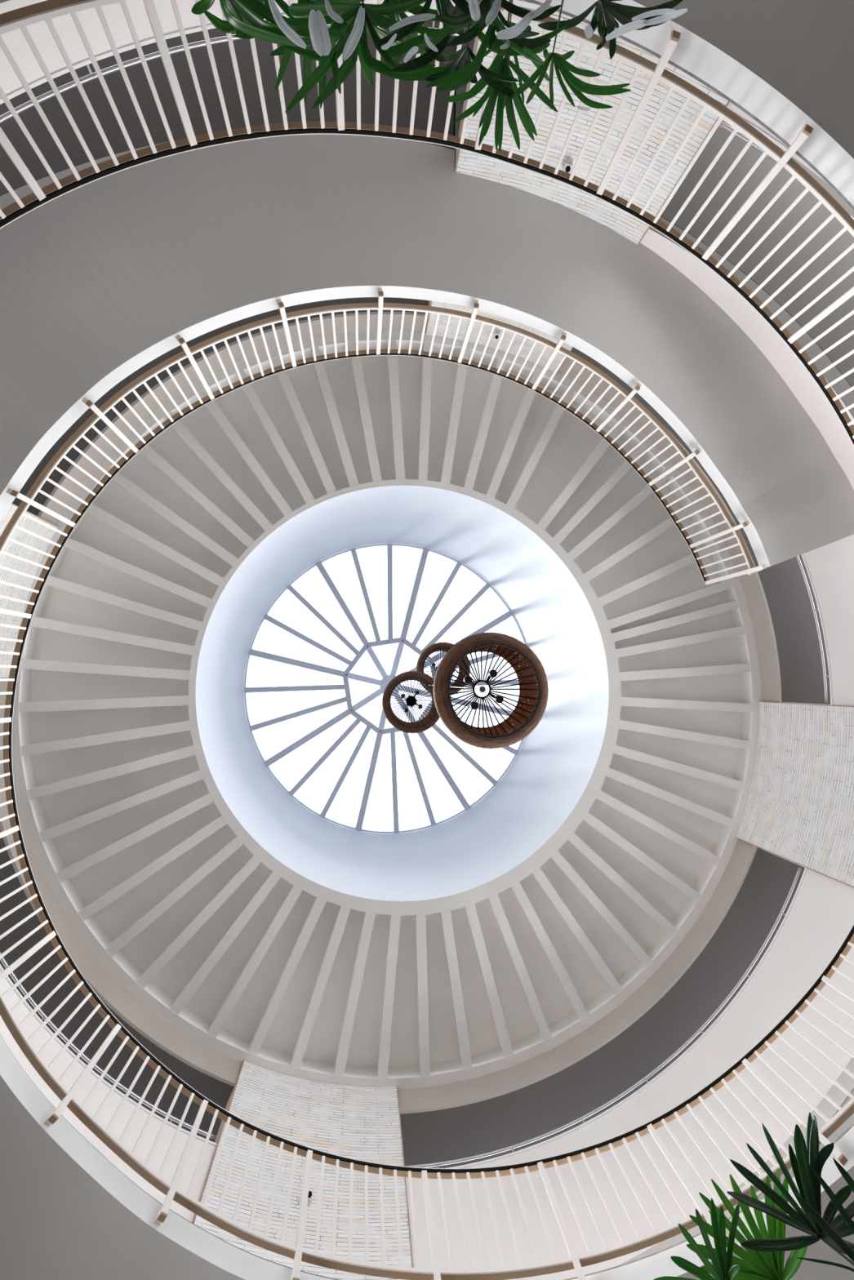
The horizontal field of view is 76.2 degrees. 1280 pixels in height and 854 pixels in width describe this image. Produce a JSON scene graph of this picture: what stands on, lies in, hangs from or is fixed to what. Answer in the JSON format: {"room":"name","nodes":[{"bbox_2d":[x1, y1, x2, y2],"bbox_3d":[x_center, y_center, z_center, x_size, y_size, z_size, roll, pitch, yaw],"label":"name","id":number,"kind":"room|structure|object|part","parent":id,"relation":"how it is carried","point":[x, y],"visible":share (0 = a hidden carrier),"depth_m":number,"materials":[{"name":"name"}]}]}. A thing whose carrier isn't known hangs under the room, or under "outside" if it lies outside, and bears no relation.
{"room":"atrium","nodes":[
{"label":"atrium","id":0,"kind":"room"},
{"bbox_2d":[0,503,58,678],"bbox_3d":[-5.183,-0.930,3.022,0.376,9.478,2.351,14,-96,-6],"label":"stone pier","id":1,"kind":"object","parent":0,"point":[21,536],"visible":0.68,"depth_m":7.41,"materials":[{"name":"white stone"}]},
{"bbox_3d":[-4.871,-2.024,3.139,0.273,9.478,0.013,25,-97,-4],"label":"edge trim","id":2,"kind":"part","parent":1,"relation":"part of","materials":[{"name":"white stone"}]},
{"bbox_2d":[0,16,456,195],"bbox_3d":[-3.488,-5.268,5.733,9.723,0.126,3.873,-32,-90,-8],"label":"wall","id":3,"kind":"structure","parent":0,"point":[73,99],"depth_m":5.83,"materials":[{"name":"paint"}]},
{"bbox_2d":[192,1060,413,1279],"bbox_3d":[-0.978,5.998,3.022,2.331,9.478,0.374,14,-96,-6],"label":"stone pier","id":4,"kind":"object","parent":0,"point":[363,1123],"visible":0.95,"depth_m":6.30,"materials":[{"name":"white stone"}]},
{"bbox_3d":[-2.058,5.671,2.917,0.127,9.478,0.253,0,-94,-7],"label":"edge trim","id":5,"kind":"part","parent":4,"relation":"part of","materials":[{"name":"white stone"}]},
{"bbox_2d":[306,1189,313,1206],"bbox_3d":[-1.291,6.068,5.940,0.075,0.136,0.146,14,-96,-6],"label":"security camera","id":6,"kind":"object","parent":4,"relation":"attached to","point":[310,1192],"visible":0.65,"depth_m":5.91,"materials":[{"name":"white plastic"}]},
{"bbox_3d":[0.126,6.225,3.137,0.013,9.478,0.273,3,-94,-7],"label":"edge trim","id":7,"kind":"part","parent":4,"relation":"part of","materials":[{"name":"white stone"}]},
{"bbox_2d":[7,330,760,1089],"bbox_3d":[-0.209,0.791,8.471,11.861,0.378,11.861,0,-94,-7],"label":"ceiling","id":8,"kind":"structure","parent":0,"point":[127,824],"depth_m":8.28,"materials":[{"name":"paint"}]},
{"bbox_2d":[0,311,781,1114],"bbox_3d":[-0.178,0.772,8.216,11.525,0.643,11.525,0,-94,-7],"label":"wall","id":9,"kind":"structure","parent":0,"point":[218,1066],"depth_m":7.99,"materials":[{"name":"beige paint"}]},
{"bbox_2d":[0,0,786,146],"bbox_3d":[0.394,0.425,3.417,11.861,1.487,11.861,0,-94,-7],"label":"wall","id":10,"kind":"structure","parent":0,"point":[15,40],"depth_m":4.05,"materials":[{"name":"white paint"}]},
{"bbox_2d":[0,10,413,104],"bbox_3d":[-2.500,-4.080,4.162,6.556,0.025,1.188,-32,-90,-8],"label":"coping","id":11,"kind":"object","parent":10,"relation":"on","point":[84,62],"visible":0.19,"depth_m":4.19,"materials":[{"name":"white paint"}]},
{"bbox_2d":[0,20,475,123],"bbox_3d":[-2.473,-4.015,4.239,6.302,0.140,0.974,-32,-90,-8],"label":"handrail","id":12,"kind":"object","parent":11,"relation":"on","point":[91,76],"visible":0.42,"depth_m":4.32,"materials":[{"name":"silver metal"}]},
{"bbox_2d":[0,0,853,1279],"bbox_3d":[0.320,0.358,4.038,11.460,4.183,11.680,0,-94,-7],"label":"ramp","id":13,"kind":"object","parent":10,"relation":"attached to","point":[100,281],"visible":0.93,"depth_m":5.26,"materials":[{"name":"paint"}]},
{"bbox_2d":[0,0,853,1279],"bbox_3d":[0.256,0.503,4.506,8.867,4.994,8.906,0,-94,-7],"label":"railing","id":14,"kind":"object","parent":13,"relation":"on","point":[21,17],"visible":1,"depth_m":4.34,"materials":[{"name":"white"}]},
{"bbox_3d":[-3.996,0.738,4.795,0.045,0.978,0.046,-2,-94,-7],"label":"post","id":15,"kind":"part","parent":14,"relation":"part of","materials":[{"name":"beige paint"}]},
{"bbox_3d":[-3.808,1.739,4.636,0.045,0.996,0.046,-17,-92,-8],"label":"post","id":16,"kind":"part","parent":14,"relation":"part of","materials":[{"name":"beige paint"}]},
{"bbox_3d":[-3.936,-0.275,4.986,0.045,0.961,0.046,12,-95,-6],"label":"post","id":17,"kind":"part","parent":14,"relation":"part of","materials":[{"name":"white metal"}]},
{"bbox_3d":[-2.318,-2.767,2.860,0.046,0.991,0.045,-41,-89,-8],"label":"post","id":18,"kind":"part","parent":14,"relation":"part of","materials":[{"name":"white metal"}]},
{"bbox_3d":[-3.381,2.670,4.506,0.045,1.021,0.046,-31,-90,-8],"label":"post","id":19,"kind":"part","parent":14,"relation":"part of","materials":[{"name":"white metal"}]},
{"bbox_3d":[-3.631,-1.236,5.199,0.045,0.947,0.046,26,-97,-4],"label":"post","id":20,"kind":"part","parent":14,"relation":"part of","materials":[{"name":"beige paint"}]},
{"bbox_3d":[-2.743,3.475,4.429,0.045,1.032,0.046,-45,-88,-8],"label":"post","id":21,"kind":"part","parent":14,"relation":"part of","materials":[{"name":"beige paint"}]},
{"bbox_3d":[-3.098,-2.092,5.407,0.045,1.002,0.046,40,-98,-3],"label":"post","id":22,"kind":"part","parent":14,"relation":"part of","materials":[{"name":"white metal"}]},
{"bbox_3d":[-1.492,-3.332,3.111,0.046,1.000,0.045,-27,-91,-8],"label":"post","id":23,"kind":"part","parent":14,"relation":"part of","materials":[{"name":"white metal"}]},
{"bbox_3d":[-1.926,4.103,4.358,0.046,1.037,0.045,31,-97,-4],"label":"post","id":24,"kind":"part","parent":14,"relation":"part of","materials":[{"name":"white metal"}]},
{"bbox_3d":[-2.377,-2.785,5.660,0.046,1.032,0.045,-37,-89,-8],"label":"post","id":25,"kind":"part","parent":14,"relation":"part of","materials":[{"name":"beige paint"}]},
{"bbox_3d":[-1.505,-3.278,5.909,0.046,1.030,0.045,-22,-91,-8],"label":"post","id":26,"kind":"part","parent":14,"relation":"part of","materials":[{"name":"white metal"}]},
{"bbox_3d":[-0.981,4.518,4.320,0.046,1.042,0.045,17,-96,-5],"label":"post","id":27,"kind":"part","parent":14,"relation":"part of","materials":[{"name":"white metal"}]},
{"bbox_3d":[-0.551,-3.674,3.362,0.046,1.014,0.045,-13,-92,-8],"label":"post","id":28,"kind":"part","parent":14,"relation":"part of","materials":[{"name":"white metal"}]},
{"bbox_3d":[-0.536,-3.540,6.139,0.046,1.014,0.045,-8,-93,-7],"label":"post","id":29,"kind":"part","parent":14,"relation":"part of","materials":[{"name":"white metal"}]},
{"bbox_3d":[0.034,4.696,4.327,0.046,1.024,0.045,3,-95,-7],"label":"post","id":30,"kind":"part","parent":14,"relation":"part of","materials":[{"name":"white metal"}]},
{"bbox_3d":[0.470,-3.555,6.363,0.046,1.018,0.045,6,-95,-6],"label":"post","id":31,"kind":"part","parent":14,"relation":"part of","materials":[{"name":"white metal"}]},
{"bbox_3d":[0.447,-3.772,3.609,0.046,1.042,0.045,1,-94,-7],"label":"post","id":32,"kind":"part","parent":14,"relation":"part of","materials":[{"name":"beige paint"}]},
{"bbox_3d":[1.453,-3.320,6.574,0.046,1.044,0.045,20,-96,-5],"label":"post","id":33,"kind":"part","parent":14,"relation":"part of","materials":[{"name":"beige paint"}]},
{"bbox_3d":[1.064,4.623,4.338,0.046,1.004,0.045,-11,-93,-7],"label":"post","id":34,"kind":"part","parent":14,"relation":"part of","materials":[{"name":"white metal"}]},
{"bbox_3d":[2.351,-2.849,6.770,0.046,1.047,0.045,34,-97,-3],"label":"post","id":35,"kind":"part","parent":14,"relation":"part of","materials":[{"name":"white metal"}]},
{"bbox_3d":[1.443,-3.621,3.832,0.046,1.056,0.045,15,-96,-6],"label":"post","id":36,"kind":"part","parent":14,"relation":"part of","materials":[{"name":"white metal"}]},
{"bbox_3d":[3.114,-2.171,6.926,0.045,1.035,0.046,-42,-88,-8],"label":"post","id":37,"kind":"part","parent":14,"relation":"part of","materials":[{"name":"white metal"}]},
{"bbox_3d":[2.046,4.305,4.363,0.046,0.987,0.045,-25,-91,-8],"label":"post","id":38,"kind":"part","parent":14,"relation":"part of","materials":[{"name":"white metal"}]},
{"bbox_3d":[3.702,-1.331,6.975,0.045,1.051,0.046,-28,-90,-8],"label":"post","id":39,"kind":"part","parent":14,"relation":"part of","materials":[{"name":"beige paint"}]},
{"bbox_3d":[3.929,-0.829,6.985,0.050,1.076,0.050,-21,-91,-8],"label":"post","id":40,"kind":"part","parent":14,"relation":"part of","materials":[{"name":"beige paint"}]},
{"bbox_3d":[2.379,-3.229,4.018,0.046,1.048,0.045,29,-97,-4],"label":"post","id":41,"kind":"part","parent":14,"relation":"part of","materials":[{"name":"white metal"}]},
{"bbox_3d":[2.920,3.761,4.406,0.046,0.999,0.045,-39,-89,-8],"label":"post","id":42,"kind":"part","parent":14,"relation":"part of","materials":[{"name":"white metal"}]},
{"bbox_3d":[3.195,-2.619,4.175,0.046,1.043,0.045,43,-98,-2],"label":"post","id":43,"kind":"part","parent":14,"relation":"part of","materials":[{"name":"white metal"}]},
{"bbox_3d":[3.639,3.020,4.427,0.045,0.976,0.046,37,-97,-3],"label":"post","id":44,"kind":"part","parent":14,"relation":"part of","materials":[{"name":"white metal"}]},
{"bbox_2d":[729,109,828,184],"bbox_3d":[4.805,-2.307,4.905,1.208,0.025,6.617,-32,-90,-8],"label":"coping","id":45,"kind":"object","parent":10,"relation":"on","point":[775,141],"visible":0.16,"depth_m":4.85,"materials":[{"name":"white paint"}]},
{"bbox_2d":[719,121,853,219],"bbox_3d":[4.737,-2.265,4.972,0.994,0.140,6.361,-32,-90,-8],"label":"handrail","id":46,"kind":"object","parent":45,"relation":"on","point":[723,125],"visible":0.23,"depth_m":4.96,"materials":[{"name":"silver metal"}]},
{"bbox_2d":[195,485,608,901],"bbox_3d":[-0.392,0.819,9.588,6.712,2.638,6.712,0,-94,-7],"label":"skylight well","id":47,"kind":"structure","parent":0,"point":[553,766],"depth_m":9.31,"materials":[{"name":"paint"}]},
{"bbox_2d":[244,543,532,833],"bbox_3d":[-0.750,0.959,11.468,6.154,1.302,6.154,0,-94,-7],"label":"skylight","id":48,"kind":"object","parent":47,"relation":"attached to","point":[402,641],"visible":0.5,"depth_m":11.15,"materials":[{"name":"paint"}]},
{"bbox_2d":[382,671,439,733],"bbox_3d":[-0.388,1.124,10.356,1.030,2.970,1.030,0,-94,-7],"label":"pendant lamp","id":49,"kind":"object","parent":48,"relation":"hanging from","point":[430,719],"visible":0.91,"depth_m":8.98,"materials":[{"name":"brown metal"}]},
{"bbox_2d":[416,642,453,679],"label":"pendant lamp","id":50,"kind":"object","parent":48,"relation":"hanging from","point":[435,647],"depth_m":10.23,"materials":[{"name":"brown metal"}]},
{"bbox_2d":[449,656,470,695],"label":"pendant lamp","id":51,"kind":"object","parent":48,"relation":"hanging from","point":[452,691],"depth_m":10.29,"materials":[{"name":"brown wood"}]},
{"bbox_2d":[414,632,548,748],"bbox_3d":[0.160,0.692,8.252,1.030,7.179,1.030,0,-94,-7],"label":"pendant lamp","id":52,"kind":"object","parent":48,"relation":"hanging from","point":[529,710],"visible":1,"depth_m":4.80,"materials":[{"name":"brown metal"}]},
{"bbox_3d":[0.130,0.711,8.503,0.014,6.673,0.016,0,-94,-7],"label":"cord","id":53,"kind":"part","parent":52,"relation":"part of","materials":[{"name":"grey metal"}]},
{"bbox_3d":[0.383,0.374,5.130,0.076,0.085,0.076,0,-94,-7],"label":"spot bulb","id":54,"kind":"part","parent":52,"relation":"part of","materials":[{"name":"grey"}]},
{"bbox_3d":[0.440,0.615,5.120,0.076,0.085,0.076,0,-94,-7],"label":"spot bulb","id":55,"kind":"part","parent":52,"relation":"part of","materials":[{"name":"grey"}]},
{"bbox_2d":[477,686,485,692],"bbox_3d":[0.523,0.472,5.208,0.060,0.080,0.060,0,-94,-7],"label":"socket","id":56,"kind":"object","parent":52,"relation":"attached to","point":[481,689],"depth_m":5.17,"materials":[{"name":"white plastic"}]},
{"bbox_3d":[0.622,0.319,5.163,0.076,0.085,0.076,0,-94,-7],"label":"spot bulb","id":57,"kind":"part","parent":52,"relation":"part of","materials":[{"name":"grey"}]},
{"bbox_3d":[0.679,0.559,5.152,0.076,0.085,0.076,0,-94,-7],"label":"spot bulb","id":58,"kind":"part","parent":52,"relation":"part of","materials":[{"name":"grey"}]},
{"bbox_2d":[0,297,830,1168],"bbox_3d":[-0.178,0.772,8.216,17.640,0.643,17.640,0,-94,-7],"label":"ceiling","id":59,"kind":"structure","parent":0,"point":[540,1108],"depth_m":7.78,"materials":[{"name":"paint"}]},
{"bbox_2d":[0,148,853,1279],"bbox_3d":[0.322,1.043,6.184,11.861,1.487,10.878,-32,-90,-8],"label":"wall","id":60,"kind":"structure","parent":0,"point":[820,917],"depth_m":6.18,"materials":[{"name":"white paint"}]},
{"bbox_2d":[0,964,217,1146],"bbox_3d":[-4.555,3.434,6.192,1.188,0.025,6.556,-31,-90,-8],"label":"coping","id":61,"kind":"object","parent":60,"relation":"on","point":[48,1030],"visible":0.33,"depth_m":6.17,"materials":[{"name":"white paint"}]},
{"bbox_2d":[0,951,216,1139],"bbox_3d":[-4.505,3.404,6.278,0.976,0.140,6.302,-31,-90,-8],"label":"handrail","id":62,"kind":"object","parent":61,"relation":"on","point":[20,986],"visible":0.69,"depth_m":6.29,"materials":[{"name":"silver metal"}]},
{"bbox_2d":[448,867,807,1168],"bbox_3d":[2.749,5.241,6.933,6.643,0.025,1.216,-31,-90,-8],"label":"coping","id":63,"kind":"object","parent":60,"relation":"on","point":[766,952],"visible":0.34,"depth_m":6.94,"materials":[{"name":"white paint"}]},
{"bbox_2d":[406,866,800,1168],"bbox_3d":[2.703,5.187,7.009,6.386,0.140,1.001,-31,-90,-8],"label":"handrail","id":64,"kind":"object","parent":63,"relation":"on","point":[581,1118],"visible":0.96,"depth_m":7.02,"materials":[{"name":"silver metal"}]},
{"bbox_2d":[800,554,833,705],"bbox_3d":[4.475,-2.106,7.671,1.208,0.025,6.617,-32,-90,-8],"label":"coping","id":65,"kind":"object","parent":60,"relation":"on","point":[802,555],"visible":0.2,"depth_m":7.66,"materials":[{"name":"white paint"}]},
{"bbox_2d":[795,555,828,702],"bbox_3d":[4.407,-2.064,7.738,0.994,0.140,6.361,-32,-90,-8],"label":"handrail","id":66,"kind":"object","parent":65,"relation":"on","point":[824,676],"visible":0.34,"depth_m":7.78,"materials":[{"name":"silver metal"}]},
{"bbox_2d":[453,45,457,149],"bbox_3d":[0.102,0.602,5.863,17.640,0.118,17.640,0,-94,-7],"label":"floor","id":67,"kind":"structure","parent":0,"point":[455,46],"depth_m":6.32,"materials":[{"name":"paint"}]},
{"bbox_2d":[425,0,729,373],"bbox_3d":[1.649,-5.144,4.143,2.331,9.478,0.374,13,-96,-6],"label":"stone pier","id":68,"kind":"object","parent":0,"point":[633,228],"visible":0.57,"depth_m":5.43,"materials":[{"name":"white stone"}]},
{"bbox_3d":[0.542,-5.355,4.026,0.013,9.478,0.273,2,-94,-7],"label":"edge trim","id":69,"kind":"part","parent":68,"relation":"part of","materials":[{"name":"white stone"}]},
{"bbox_2d":[493,328,500,339],"bbox_3d":[1.078,-4.699,8.402,0.075,0.136,0.146,13,-96,-6],"label":"security camera","id":70,"kind":"object","parent":68,"relation":"attached to","point":[496,335],"visible":1,"depth_m":8.37,"materials":[{"name":"white plastic"}]},
{"bbox_2d":[562,158,573,173],"bbox_3d":[1.456,-4.888,5.641,0.075,0.136,0.146,14,-96,-6],"label":"security camera","id":71,"kind":"object","parent":68,"relation":"attached to","point":[567,166],"visible":0.92,"depth_m":5.61,"materials":[{"name":"white plastic"}]},
{"bbox_3d":[2.733,-4.832,4.250,0.013,9.478,0.273,25,-97,-4],"label":"edge trim","id":72,"kind":"part","parent":68,"relation":"part of","materials":[{"name":"white stone"}]},
{"bbox_2d":[454,26,853,1206],"bbox_3d":[0.527,1.198,5.510,17.640,0.126,16.179,-32,-90,-8],"label":"ceiling","id":73,"kind":"structure","parent":0,"point":[720,135],"depth_m":6.28,"materials":[{"name":"paint"}]},
{"bbox_2d":[735,701,853,888],"bbox_3d":[5.935,1.790,4.152,0.375,9.478,2.341,14,-96,-6],"label":"stone pier","id":74,"kind":"object","parent":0,"point":[799,810],"visible":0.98,"depth_m":7.75,"materials":[{"name":"white stone"}]},
{"bbox_3d":[5.627,2.879,4.036,0.273,9.478,0.013,25,-97,-4],"label":"edge trim","id":75,"kind":"part","parent":74,"relation":"part of","materials":[{"name":"white stone"}]},
{"bbox_3d":[6.141,0.675,4.257,0.273,9.478,0.013,2,-94,-7],"label":"edge trim","id":76,"kind":"part","parent":74,"relation":"part of","materials":[{"name":"white stone"}]},
{"bbox_3d":[0.942,0.092,-1.170,100.800,0.126,100.739,0,-94,-7],"label":"floor","id":77,"kind":"structure","parent":0,"visible":0},
{"bbox_2d":[191,0,473,113],"bbox_3d":[-0.089,-2.232,0.552,0.693,3.194,1.121,45,-98,-2],"label":"fan palm","id":78,"kind":"object","parent":77,"relation":"on","point":[306,28],"visible":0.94,"depth_m":1.85,"materials":[{"name":"plant"}]},
{"bbox_2d":[424,0,630,152],"bbox_3d":[0.501,-2.221,0.649,0.970,3.249,0.596,-38,-89,-8],"label":"fan palm","id":79,"kind":"object","parent":77,"relation":"on","point":[510,39],"visible":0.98,"depth_m":1.95,"materials":[{"name":"plant"}]},
{"bbox_2d":[537,0,687,58],"bbox_3d":[0.860,-2.296,0.605,0.889,3.066,0.559,-16,-92,-8],"label":"fan palm","id":80,"kind":"object","parent":77,"relation":"on","point":[632,18],"visible":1,"depth_m":2.06,"materials":[{"name":"plant"}]},
{"bbox_2d":[653,1168,807,1279],"bbox_3d":[0.924,1.557,0.308,0.560,3.016,1.133,-38,-89,-8],"label":"fan palm","id":81,"kind":"object","parent":77,"relation":"on","point":[755,1264],"visible":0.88,"depth_m":1.75,"materials":[{"name":"plant"}]},
{"bbox_2d":[726,1112,853,1271],"bbox_3d":[1.085,1.378,0.221,0.558,2.778,0.919,-34,-90,-8],"label":"fan palm","id":82,"kind":"object","parent":77,"relation":"on","point":[807,1166],"visible":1,"depth_m":1.54,"materials":[{"name":"plant"}]}
]}

